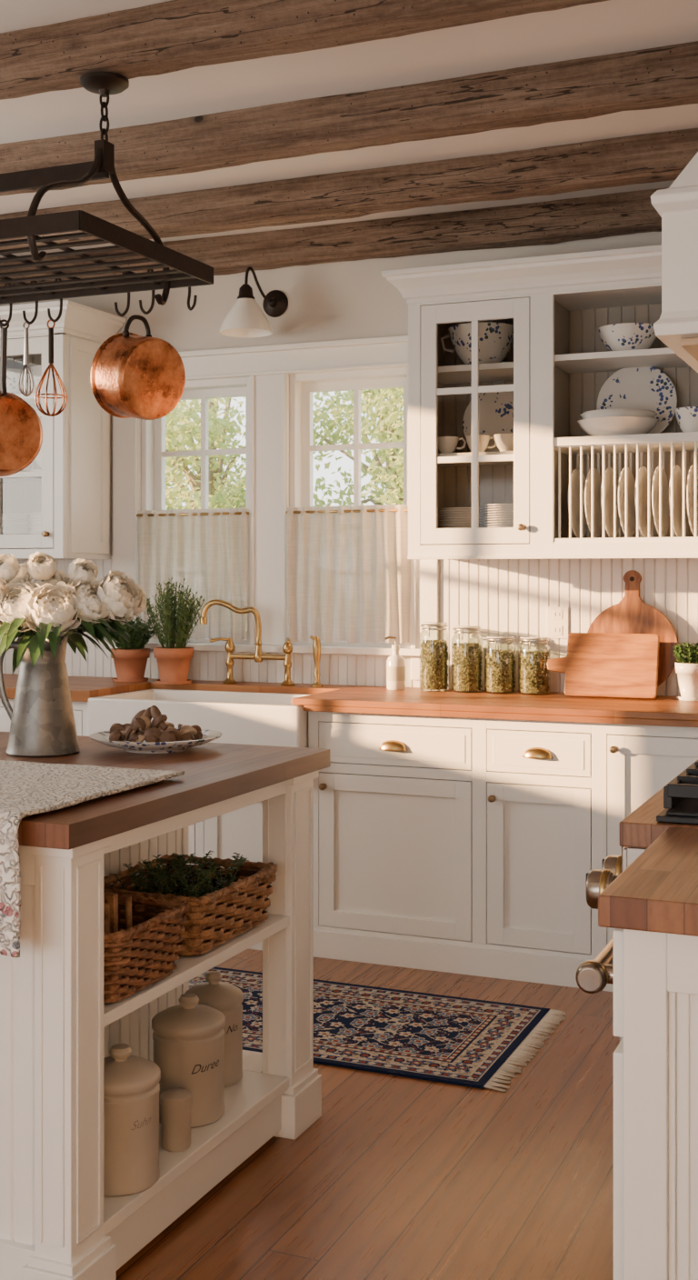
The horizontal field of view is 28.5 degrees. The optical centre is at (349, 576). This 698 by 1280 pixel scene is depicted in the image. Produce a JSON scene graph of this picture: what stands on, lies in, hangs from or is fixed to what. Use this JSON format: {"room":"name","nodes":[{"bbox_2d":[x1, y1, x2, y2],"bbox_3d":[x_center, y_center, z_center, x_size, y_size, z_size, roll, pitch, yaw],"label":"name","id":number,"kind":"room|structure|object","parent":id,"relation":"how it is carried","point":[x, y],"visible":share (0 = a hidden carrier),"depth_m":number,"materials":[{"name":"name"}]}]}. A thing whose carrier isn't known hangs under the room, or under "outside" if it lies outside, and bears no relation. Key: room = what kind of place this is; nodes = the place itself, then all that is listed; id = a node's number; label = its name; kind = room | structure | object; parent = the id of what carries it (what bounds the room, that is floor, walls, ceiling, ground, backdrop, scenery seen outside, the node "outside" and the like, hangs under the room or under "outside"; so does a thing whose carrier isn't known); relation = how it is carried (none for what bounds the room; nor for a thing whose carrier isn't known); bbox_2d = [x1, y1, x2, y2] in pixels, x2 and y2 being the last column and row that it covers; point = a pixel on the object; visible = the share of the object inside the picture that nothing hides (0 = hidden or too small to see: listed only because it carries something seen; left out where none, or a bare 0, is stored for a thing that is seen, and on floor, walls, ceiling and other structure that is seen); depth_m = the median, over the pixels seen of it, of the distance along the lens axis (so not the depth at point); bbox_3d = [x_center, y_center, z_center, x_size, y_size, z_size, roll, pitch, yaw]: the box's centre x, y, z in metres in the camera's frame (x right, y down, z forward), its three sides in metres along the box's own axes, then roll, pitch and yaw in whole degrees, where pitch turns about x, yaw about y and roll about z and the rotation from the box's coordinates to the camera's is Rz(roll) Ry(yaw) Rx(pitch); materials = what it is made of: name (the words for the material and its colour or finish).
{"room":"farmhouse kitchen","nodes":[
{"label":"farmhouse kitchen","id":0,"kind":"room"},
{"bbox_2d":[0,231,674,696],"bbox_3d":[0.018,-0.015,5.644,5.160,2.770,0.160,0,0,23],"label":"wall","id":1,"kind":"structure","parent":0,"point":[345,300],"depth_m":5.63,"materials":[{"name":"paint"}]},
{"bbox_2d":[0,300,125,559],"bbox_3d":[-1.693,-0.598,6.030,1.385,1.045,0.435,0,0,23],"label":"upper cabinet","id":2,"kind":"object","parent":1,"relation":"attached to","point":[71,490],"visible":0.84,"depth_m":5.74,"materials":[{"name":"paint"}]},
{"bbox_2d":[0,513,30,549],"bbox_3d":[-1.478,-0.193,5.980,0.180,0.152,0.180,0,0,23],"label":"plate stack","id":3,"kind":"object","parent":2,"relation":"in","point":[11,524],"visible":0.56,"depth_m":5.91,"materials":[{"name":"white ceramic"}]},
{"bbox_2d":[6,368,29,394],"bbox_3d":[-1.478,-0.832,5.980,0.185,0.120,0.185,0,0,23],"label":"serving bowl","id":4,"kind":"object","parent":2,"relation":"in","point":[13,375],"visible":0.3,"depth_m":5.91,"materials":[{"name":"white ceramic"}]},
{"bbox_2d":[30,365,41,392],"bbox_3d":[-1.275,-0.832,5.895,0.185,0.120,0.185,0,0,23],"label":"serving bowl","id":5,"kind":"object","parent":2,"relation":"in","point":[36,371],"visible":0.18,"depth_m":5.83,"materials":[{"name":"white ceramic"}]},
{"bbox_2d":[30,512,45,549],"bbox_3d":[-1.275,-0.193,5.895,0.180,0.152,0.180,0,0,23],"label":"plate stack","id":6,"kind":"object","parent":2,"relation":"in","point":[36,517],"visible":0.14,"depth_m":5.83,"materials":[{"name":"white ceramic"}]},
{"bbox_2d":[34,446,41,468],"bbox_3d":[-1.275,-0.503,5.895,0.175,0.103,0.175,0,0,23],"label":"stacked bowls","id":7,"kind":"object","parent":2,"relation":"on","point":[38,459],"visible":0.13,"depth_m":5.84,"materials":[{"name":"white ceramic"}]},
{"bbox_2d":[136,508,249,640],"bbox_3d":[-0.666,-0.007,5.795,0.538,0.552,0.034,0,0,23],"label":"cafe curtain","id":8,"kind":"object","parent":1,"relation":"hanging from","point":[208,548],"visible":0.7,"depth_m":5.78,"materials":[{"name":"fabric"}]},
{"bbox_2d":[141,376,249,644],"bbox_3d":[-0.622,-0.275,5.913,0.530,1.120,0.160,0,0,23],"label":"window","id":9,"kind":"structure","parent":1,"relation":"in","point":[154,454],"depth_m":5.90,"materials":[{"name":"paint"}]},
{"bbox_2d":[219,266,288,337],"bbox_3d":[-0.399,-1.116,5.567,0.216,0.272,0.302,0,0,23],"label":"wall sconce","id":10,"kind":"object","parent":1,"relation":"attached to","point":[245,318],"visible":1,"depth_m":5.50,"materials":[{"name":"glass"}]},
{"bbox_2d":[109,335,439,679],"bbox_3d":[-0.344,-0.271,5.679,1.505,1.362,0.055,0,0,23],"label":"trim","id":11,"kind":"structure","parent":1,"relation":"attached to","point":[268,367],"depth_m":5.68,"materials":[{"name":"paint"}]},
{"bbox_2d":[285,504,410,644],"bbox_3d":[-0.009,-0.007,5.520,0.543,0.552,0.033,0,0,23],"label":"cafe curtain","id":12,"kind":"object","parent":1,"relation":"hanging from","point":[348,568],"visible":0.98,"depth_m":5.52,"materials":[{"name":"fabric"}]},
{"bbox_2d":[0,555,697,696],"bbox_3d":[-0.014,0.175,5.566,4.860,0.530,0.007,0,0,23],"label":"backsplash","id":13,"kind":"structure","parent":1,"relation":"attached to","point":[505,597],"depth_m":5.30,"materials":[{"name":"paint"}]},
{"bbox_2d":[290,366,410,648],"bbox_3d":[0.035,-0.275,5.637,0.535,1.120,0.160,0,0,23],"label":"window","id":14,"kind":"structure","parent":1,"relation":"in","point":[303,386],"depth_m":5.64,"materials":[{"name":"paint"}]},
{"bbox_2d":[381,244,697,559],"bbox_3d":[1.167,-0.592,4.827,2.090,1.057,0.435,0,0,23],"label":"upper cabinet","id":15,"kind":"object","parent":1,"relation":"attached to","point":[556,365],"visible":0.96,"depth_m":4.97,"materials":[{"name":"paint"}]},
{"bbox_2d":[438,436,466,453],"bbox_3d":[0.370,-0.487,5.125,0.104,0.066,0.093,0,0,44],"label":"teacup","id":16,"kind":"object","parent":15,"relation":"in","point":[446,445],"visible":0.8,"depth_m":5.10,"materials":[{"name":"white ceramic"}]},
{"bbox_2d":[438,507,483,528],"bbox_3d":[0.422,-0.189,5.171,0.170,0.134,0.170,0,0,23],"label":"plate stack","id":17,"kind":"object","parent":15,"relation":"in","point":[450,517],"visible":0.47,"depth_m":5.10,"materials":[{"name":"white ceramic"}]},
{"bbox_2d":[440,322,513,364],"bbox_3d":[0.500,-0.852,5.138,0.256,0.150,0.256,0,0,-27],"label":"cup","id":18,"kind":"object","parent":15,"relation":"in","point":[495,339],"visible":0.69,"depth_m":5.06,"materials":[{"name":"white ceramic"}]},
{"bbox_2d":[465,434,496,451],"bbox_3d":[0.481,-0.487,5.079,0.104,0.066,0.093,0,0,44],"label":"teacup","id":19,"kind":"object","parent":15,"relation":"in","point":[484,440],"visible":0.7,"depth_m":5.06,"materials":[{"name":"white ceramic"}]},
{"bbox_2d":[462,390,513,451],"bbox_3d":[0.560,-0.592,5.204,0.270,0.264,0.066,0,0,23],"label":"dinner plate","id":20,"kind":"object","parent":15,"relation":"in","point":[495,409],"visible":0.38,"depth_m":5.22,"materials":[{"name":"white ceramic"}]},
{"bbox_2d":[484,503,513,527],"bbox_3d":[0.601,-0.194,5.095,0.200,0.143,0.200,0,0,23],"label":"plate stack","id":21,"kind":"object","parent":15,"relation":"in","point":[498,515],"visible":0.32,"depth_m":5.02,"materials":[{"name":"white ceramic"}]},
{"bbox_2d":[493,433,513,451],"bbox_3d":[0.582,-0.487,5.036,0.104,0.066,0.093,0,0,44],"label":"teacup","id":22,"kind":"object","parent":15,"relation":"in","point":[505,442],"visible":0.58,"depth_m":5.01,"materials":[{"name":"white ceramic"}]},
{"bbox_2d":[577,408,659,436],"bbox_3d":[0.956,-0.532,4.881,0.288,0.100,0.288,0,0,23],"label":"bowls","id":23,"kind":"object","parent":15,"relation":"in","point":[616,421],"visible":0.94,"depth_m":4.78,"materials":[{"name":"white ceramic"}]},
{"bbox_2d":[597,322,656,350],"bbox_3d":[1.002,-0.839,4.926,0.222,0.100,0.222,0,0,23],"label":"serving bowl","id":24,"kind":"object","parent":15,"relation":"in","point":[627,335],"visible":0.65,"depth_m":4.85,"materials":[{"name":"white ceramic"}]},
{"bbox_2d":[597,366,677,433],"bbox_3d":[1.051,-0.632,5.016,0.292,0.289,0.054,0,0,23],"label":"dinner plate","id":25,"kind":"object","parent":15,"relation":"in","point":[647,387],"visible":0.69,"depth_m":5.02,"materials":[{"name":"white ceramic"}]},
{"bbox_2d":[674,406,697,432],"bbox_3d":[1.216,-0.532,4.777,0.167,0.100,0.154,0,0,-23],"label":"cup","id":26,"kind":"object","parent":15,"relation":"in","point":[687,417],"visible":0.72,"depth_m":4.73,"materials":[{"name":"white ceramic"}]},
{"bbox_2d":[547,606,568,638],"bbox_3d":[0.794,0.175,5.217,0.080,0.120,0.008,0,0,23],"label":"wall outlet","id":27,"kind":"object","parent":1,"relation":"attached to","point":[557,616],"visible":0.94,"depth_m":5.21,"materials":[{"name":"plastic"}]},
{"bbox_2d":[0,0,697,258],"bbox_3d":[-1.307,-1.450,2.491,5.260,0.100,7.080,0,0,23],"label":"ceiling","id":28,"kind":"structure","parent":0,"point":[611,26],"depth_m":3.96,"materials":[{"name":"paint"}]},
{"bbox_2d":[0,70,213,326],"bbox_3d":[-1.050,-0.996,3.683,1.218,0.536,0.657,0,0,23],"label":"pot rack","id":29,"kind":"object","parent":28,"relation":"hanging from","point":[188,272],"visible":1,"depth_m":3.53,"materials":[{"name":"black metal"}]},
{"bbox_2d":[0,319,42,476],"bbox_3d":[-1.016,-0.525,4.037,0.252,0.458,0.084,0,0,-35],"label":"skillet","id":30,"kind":"object","parent":29,"relation":"hanging from","point":[21,429],"visible":1,"depth_m":4.03,"materials":[{"name":"metal"}]},
{"bbox_2d":[18,321,34,396],"bbox_3d":[-0.934,-0.629,3.972,0.046,0.217,0.046,0,0,23],"label":"whisk","id":31,"kind":"object","parent":29,"relation":"hanging from","point":[26,346],"depth_m":3.97,"materials":[{"name":"silver metal"}]},
{"bbox_2d":[34,319,67,416],"bbox_3d":[-0.855,-0.599,3.939,0.092,0.279,0.087,0,0,23],"label":"wire whisk","id":32,"kind":"object","parent":29,"relation":"hanging from","point":[50,329],"depth_m":3.93,"materials":[{"name":"metal"}]},
{"bbox_2d":[90,314,185,419],"bbox_3d":[-0.582,-0.581,3.824,0.172,0.295,0.239,0,0,42],"label":"copper pot","id":33,"kind":"object","parent":29,"relation":"hanging from","point":[134,375],"visible":1,"depth_m":3.77,"materials":[{"name":"metal"}]},
{"bbox_2d":[0,0,609,99],"bbox_3d":[-0.851,-1.330,3.576,4.860,0.139,0.133,0,0,23],"label":"ceiling beam","id":34,"kind":"structure","parent":28,"relation":"attached to","point":[174,35],"depth_m":3.32,"materials":[{"name":"brown wood"}]},
{"bbox_2d":[0,187,669,286],"bbox_3d":[-0.041,-1.330,5.502,4.860,0.139,0.134,0,0,23],"label":"ceiling beam","id":35,"kind":"structure","parent":28,"relation":"attached to","point":[625,213],"depth_m":5.32,"materials":[{"name":"brown wood"}]},
{"bbox_2d":[0,40,697,195],"bbox_3d":[-0.558,-1.331,4.273,4.860,0.137,0.130,0,0,23],"label":"ceiling beam","id":36,"kind":"structure","parent":28,"relation":"attached to","point":[663,76],"depth_m":3.94,"materials":[{"name":"brown wood"}]},
{"bbox_2d":[0,128,697,249],"bbox_3d":[-0.285,-1.331,4.923,4.860,0.136,0.132,0,0,23],"label":"ceiling beam","id":37,"kind":"structure","parent":28,"relation":"attached to","point":[662,156],"depth_m":4.67,"materials":[{"name":"brown wood"}]},
{"bbox_2d":[115,949,619,1279],"bbox_3d":[-1.307,1.400,2.491,5.260,0.060,7.080,0,0,23],"label":"floor","id":38,"kind":"structure","parent":0,"point":[396,1177],"depth_m":3.12,"materials":[{"name":"brown wood"}]},
{"bbox_2d":[0,698,87,736],"bbox_3d":[-1.635,0.928,5.898,1.595,0.884,0.629,0,0,23],"label":"base cabinet","id":39,"kind":"object","parent":38,"relation":"on","point":[79,708],"visible":0.06,"depth_m":5.35,"materials":[{"name":"paint"}]},
{"bbox_2d":[0,731,330,1279],"bbox_3d":[-0.834,0.905,3.203,1.220,0.930,1.160,0,0,23],"label":"kitchen island","id":40,"kind":"object","parent":38,"relation":"on","point":[57,1030],"visible":0.8,"depth_m":2.66,"materials":[{"name":"paint"}]},
{"bbox_2d":[0,635,79,757],"bbox_3d":[-0.769,0.284,3.421,0.194,0.309,0.182,0,0,-22],"label":"pitcher","id":41,"kind":"object","parent":40,"relation":"on","point":[43,724],"visible":0.78,"depth_m":3.37,"materials":[{"name":"metal"}]},
{"bbox_2d":[0,551,146,674],"bbox_3d":[-0.757,0.096,3.436,0.444,0.317,0.409,0,0,40],"label":"bouquet","id":42,"kind":"object","parent":41,"relation":"in","point":[38,601],"visible":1,"depth_m":3.35,"materials":[{"name":"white plant"}]},
{"bbox_2d":[0,760,184,957],"bbox_3d":[-0.873,0.548,2.864,0.876,0.251,0.617,0,0,23],"label":"table runner","id":43,"kind":"object","parent":40,"relation":"on","point":[26,788],"visible":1,"depth_m":2.68,"materials":[{"name":"fabric"}]},
{"bbox_2d":[103,1043,160,1196],"bbox_3d":[-0.463,1.087,2.782,0.163,0.274,0.163,0,0,23],"label":"canister","id":44,"kind":"object","parent":40,"relation":"on","point":[131,1083],"visible":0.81,"depth_m":2.72,"materials":[{"name":"ceramic"}]},
{"bbox_2d":[103,890,189,1003],"bbox_3d":[-0.519,0.754,2.805,0.302,0.146,0.302,0,0,23],"label":"wicker basket","id":45,"kind":"object","parent":40,"relation":"on","point":[136,957],"visible":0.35,"depth_m":2.74,"materials":[{"name":"brown wicker"}]},
{"bbox_2d":[103,892,132,933],"bbox_3d":[-0.538,0.728,2.799,0.165,0.174,0.143,0,0,23],"label":"wooden trivet","id":46,"kind":"object","parent":45,"relation":"in","point":[110,899],"visible":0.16,"depth_m":2.76,"materials":[{"name":"wood"}]},
{"bbox_2d":[89,727,222,753],"bbox_3d":[-0.489,0.420,3.482,0.334,0.038,0.334,0,0,23],"label":"serving plate","id":47,"kind":"object","parent":40,"relation":"on","point":[208,735],"visible":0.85,"depth_m":3.38,"materials":[{"name":"white ceramic"}]},
{"bbox_2d":[108,705,202,741],"bbox_3d":[-0.482,0.375,3.494,0.224,0.095,0.210,0,0,-42],"label":"mushrooms","id":48,"kind":"object","parent":47,"relation":"on","point":[141,728],"visible":0.97,"depth_m":3.46,"materials":[{"name":"brown food"}]},
{"bbox_2d":[160,1088,191,1151],"bbox_3d":[-0.371,1.167,2.949,0.068,0.113,0.068,0,0,23],"label":"crock","id":49,"kind":"object","parent":40,"relation":"on","point":[175,1104],"visible":1,"depth_m":2.92,"materials":[{"name":"ceramic"}]},
{"bbox_2d":[151,993,225,1128],"bbox_3d":[-0.364,1.087,3.120,0.167,0.274,0.167,0,0,23],"label":"canister","id":50,"kind":"object","parent":40,"relation":"on","point":[188,1035],"visible":0.91,"depth_m":3.06,"materials":[{"name":"ceramic"}]},
{"bbox_2d":[103,853,278,956],"bbox_3d":[-0.385,0.758,3.188,0.324,0.137,0.404,0,0,23],"label":"basket","id":51,"kind":"object","parent":40,"relation":"on","point":[215,918],"visible":0.57,"depth_m":3.12,"materials":[{"name":"wicker"}]},
{"bbox_2d":[113,850,249,897],"bbox_3d":[-0.392,0.708,3.182,0.275,0.114,0.328,0,0,23],"label":"bunch","id":52,"kind":"object","parent":51,"relation":"in","point":[179,875],"visible":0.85,"depth_m":3.17,"materials":[{"name":"green plant"}]},
{"bbox_2d":[184,970,243,1087],"bbox_3d":[-0.330,1.093,3.344,0.146,0.261,0.146,0,0,23],"label":"canister","id":53,"kind":"object","parent":40,"relation":"on","point":[227,998],"visible":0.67,"depth_m":3.30,"materials":[{"name":"ceramic"}]},
{"bbox_2d":[189,800,262,949],"bbox_3d":[-0.468,0.928,5.408,0.925,0.884,0.628,0,0,23],"label":"base cabinet","id":54,"kind":"object","parent":38,"relation":"on","point":[239,831],"visible":0.02,"depth_m":5.09,"materials":[{"name":"paint"}]},
{"bbox_2d":[189,966,567,1091],"bbox_3d":[-0.279,1.365,4.319,1.810,0.009,0.719,0,0,23],"label":"runner rug","id":55,"kind":"object","parent":38,"relation":"on","point":[454,1040],"visible":0.4,"depth_m":4.12,"materials":[{"name":"fabric"}]},
{"bbox_2d":[308,710,697,991],"bbox_3d":[1.029,0.927,4.778,2.315,0.885,0.629,0,0,23],"label":"base cabinet","id":56,"kind":"object","parent":38,"relation":"on","point":[464,845],"visible":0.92,"depth_m":4.72,"materials":[{"name":"paint"}]},
{"bbox_2d":[2,673,697,727],"bbox_3d":[-0.139,0.462,5.269,4.854,0.044,0.636,0,0,23],"label":"countertop","id":57,"kind":"structure","parent":56,"relation":"on","point":[555,706],"depth_m":4.84,"materials":[{"name":"brown wood"}]},
{"bbox_2d":[109,615,158,682],"bbox_3d":[-0.919,0.295,5.751,0.233,0.288,0.238,0,0,23],"label":"potted thyme","id":58,"kind":"object","parent":57,"relation":"on","point":[130,664],"visible":0.76,"depth_m":5.70,"materials":[{"name":"ceramic"}]},
{"bbox_2d":[143,576,204,684],"bbox_3d":[-0.714,0.220,5.645,0.240,0.438,0.258,0,0,-31],"label":"rosemary","id":59,"kind":"object","parent":57,"relation":"on","point":[173,662],"visible":1,"depth_m":5.61,"materials":[{"name":"plant"}]},
{"bbox_2d":[87,689,309,748],"bbox_3d":[-0.500,0.598,5.300,0.894,0.265,0.475,0,0,23],"label":"farmhouse sink","id":60,"kind":"object","parent":57,"relation":"in","point":[242,717],"visible":0.31,"depth_m":5.07,"materials":[{"name":"ceramic"}]},
{"bbox_2d":[200,599,322,687],"bbox_3d":[-0.354,0.267,5.551,0.512,0.346,0.121,0,0,23],"label":"bridge faucet","id":61,"kind":"object","parent":57,"relation":"on","point":[258,656],"visible":1,"depth_m":5.58,"materials":[{"name":"gold metal"}]},
{"bbox_2d":[384,636,405,689],"bbox_3d":[0.181,0.335,5.337,0.074,0.208,0.073,0,0,23],"label":"soap bottle","id":62,"kind":"object","parent":57,"relation":"on","point":[395,663],"visible":1,"depth_m":5.31,"materials":[{"name":"white ceramic"}]},
{"bbox_2d":[420,621,449,691],"bbox_3d":[0.328,0.308,5.283,0.114,0.262,0.119,0,0,23],"label":"spice jar","id":63,"kind":"object","parent":57,"relation":"on","point":[435,655],"visible":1,"depth_m":5.25,"materials":[{"name":"clear glass"}]},
{"bbox_2d":[451,625,483,692],"bbox_3d":[0.451,0.314,5.232,0.120,0.250,0.125,0,0,23],"label":"spice jar","id":64,"kind":"object","parent":57,"relation":"on","point":[467,668],"visible":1,"depth_m":5.19,"materials":[{"name":"clear glass"}]},
{"bbox_2d":[484,636,516,693],"bbox_3d":[0.570,0.333,5.181,0.120,0.212,0.125,0,0,23],"label":"spice jar","id":65,"kind":"object","parent":57,"relation":"on","point":[500,672],"visible":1,"depth_m":5.14,"materials":[{"name":"clear glass"}]},
{"bbox_2d":[518,636,550,695],"bbox_3d":[0.692,0.333,5.130,0.120,0.212,0.125,0,0,23],"label":"spice jar","id":66,"kind":"object","parent":57,"relation":"on","point":[534,671],"visible":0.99,"depth_m":5.09,"materials":[{"name":"clear glass"}]},
{"bbox_2d":[546,632,659,699],"bbox_3d":[0.916,0.322,4.977,0.404,0.230,0.084,0,0,23],"label":"rectangular cutting board","id":67,"kind":"object","parent":57,"relation":"on","point":[595,665],"visible":1,"depth_m":4.95,"materials":[{"name":"brown wood"}]},
{"bbox_2d":[587,570,678,687],"bbox_3d":[1.043,0.207,5.075,0.344,0.461,0.078,0,0,23],"label":"round cutting board","id":68,"kind":"object","parent":57,"relation":"on","point":[631,615],"visible":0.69,"depth_m":5.07,"materials":[{"name":"brown wood"}]},
{"bbox_2d":[672,641,697,700],"bbox_3d":[1.212,0.333,4.885,0.122,0.212,0.120,0,0,23],"label":"potted herb","id":69,"kind":"object","parent":57,"relation":"on","point":[686,669],"visible":1,"depth_m":4.86,"materials":[{"name":"white ceramic"}]},
{"bbox_2d":[575,760,697,1043],"bbox_3d":[0.981,0.872,2.765,0.844,0.996,0.961,0,0,23],"label":"range","id":70,"kind":"object","parent":38,"relation":"on","point":[681,794],"visible":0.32,"depth_m":2.49,"materials":[{"name":"metal"}]},
{"bbox_2d":[613,928,697,1279],"bbox_3d":[0.771,0.928,2.032,0.663,0.884,0.535,0,0,23],"label":"base cabinet","id":71,"kind":"object","parent":38,"relation":"on","point":[655,975],"visible":0.83,"depth_m":1.89,"materials":[{"name":"paint"}]},
{"bbox_2d":[598,826,697,936],"bbox_3d":[0.765,0.462,2.027,0.675,0.044,0.569,0,0,23],"label":"countertop","id":72,"kind":"structure","parent":71,"relation":"on","point":[657,892],"depth_m":1.91,"materials":[{"name":"brown wood"}]},
{"bbox_3d":[0.993,-0.015,1.497,0.150,2.770,6.730,0,0,23],"label":"wall","id":73,"kind":"structure","parent":0,"visible":0},
{"bbox_2d":[650,151,697,372],"bbox_3d":[1.080,-0.837,2.849,0.728,0.822,0.946,0,0,23],"label":"range hood","id":74,"kind":"object","parent":73,"relation":"attached to","point":[676,327],"visible":1,"depth_m":2.55,"materials":[{"name":"paint"}]},
{"label":"outside","id":75,"kind":"structure","parent":0,"visible":0},
{"bbox_3d":[9.272,1.795,47.862,100.000,0.150,84.570,0,0,23],"label":"ground","id":76,"kind":"structure","parent":75,"visible":0},
{"bbox_2d":[165,500,190,509],"bbox_3d":[-2.885,0.250,18.066,1.686,3.014,1.582,0,0,-20],"label":"hedge","id":77,"kind":"object","parent":76,"relation":"on","point":[167,504],"visible":0.02,"depth_m":18.09,"materials":[{"name":"green plant"}]},
{"bbox_2d":[165,414,237,509],"bbox_3d":[-4.555,-1.816,26.124,4.258,7.114,4.526,0,0,12],"label":"tree","id":78,"kind":"object","parent":76,"relation":"on","point":[193,468],"visible":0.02,"depth_m":25.82,"materials":[{"name":"green plant"}]},
{"bbox_2d":[208,473,245,509],"bbox_3d":[-0.913,0.257,16.948,1.742,3.000,1.743,0,0,23],"label":"hedge","id":79,"kind":"object","parent":76,"relation":"on","point":[221,498],"visible":0.02,"depth_m":16.50,"materials":[{"name":"green plant"}]},
{"bbox_2d":[165,396,326,509],"bbox_3d":[-2.721,-1.942,23.683,3.912,7.367,4.542,0,0,23],"label":"tree","id":80,"kind":"object","parent":76,"relation":"on","point":[181,435],"visible":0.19,"depth_m":22.80,"materials":[{"name":"green plant"}]},
{"bbox_2d":[313,388,403,506],"bbox_3d":[1.085,-1.929,24.078,3.792,7.340,4.682,0,0,-24],"label":"tree","id":81,"kind":"object","parent":76,"relation":"on","point":[368,395],"visible":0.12,"depth_m":24.27,"materials":[{"name":"green plant"}]},
{"bbox_2d":[360,387,403,504],"bbox_3d":[2.809,-1.742,21.595,4.232,6.965,4.545,0,0,-35],"label":"tree","id":82,"kind":"object","parent":76,"relation":"on","point":[390,495],"visible":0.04,"depth_m":21.88,"materials":[{"name":"green plant"}]},
{"bbox_3d":[1.423,0.928,3.689,0.745,0.884,1.064,0,0,23],"label":"base cabinet","id":83,"kind":"object","parent":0,"visible":0},
{"bbox_2d":[619,787,697,848],"bbox_3d":[1.229,0.462,3.247,0.764,0.044,2.029,0,0,23],"label":"countertop","id":84,"kind":"structure","parent":83,"relation":"on","point":[640,828],"depth_m":2.45,"materials":[{"name":"brown wood"}]}
]}

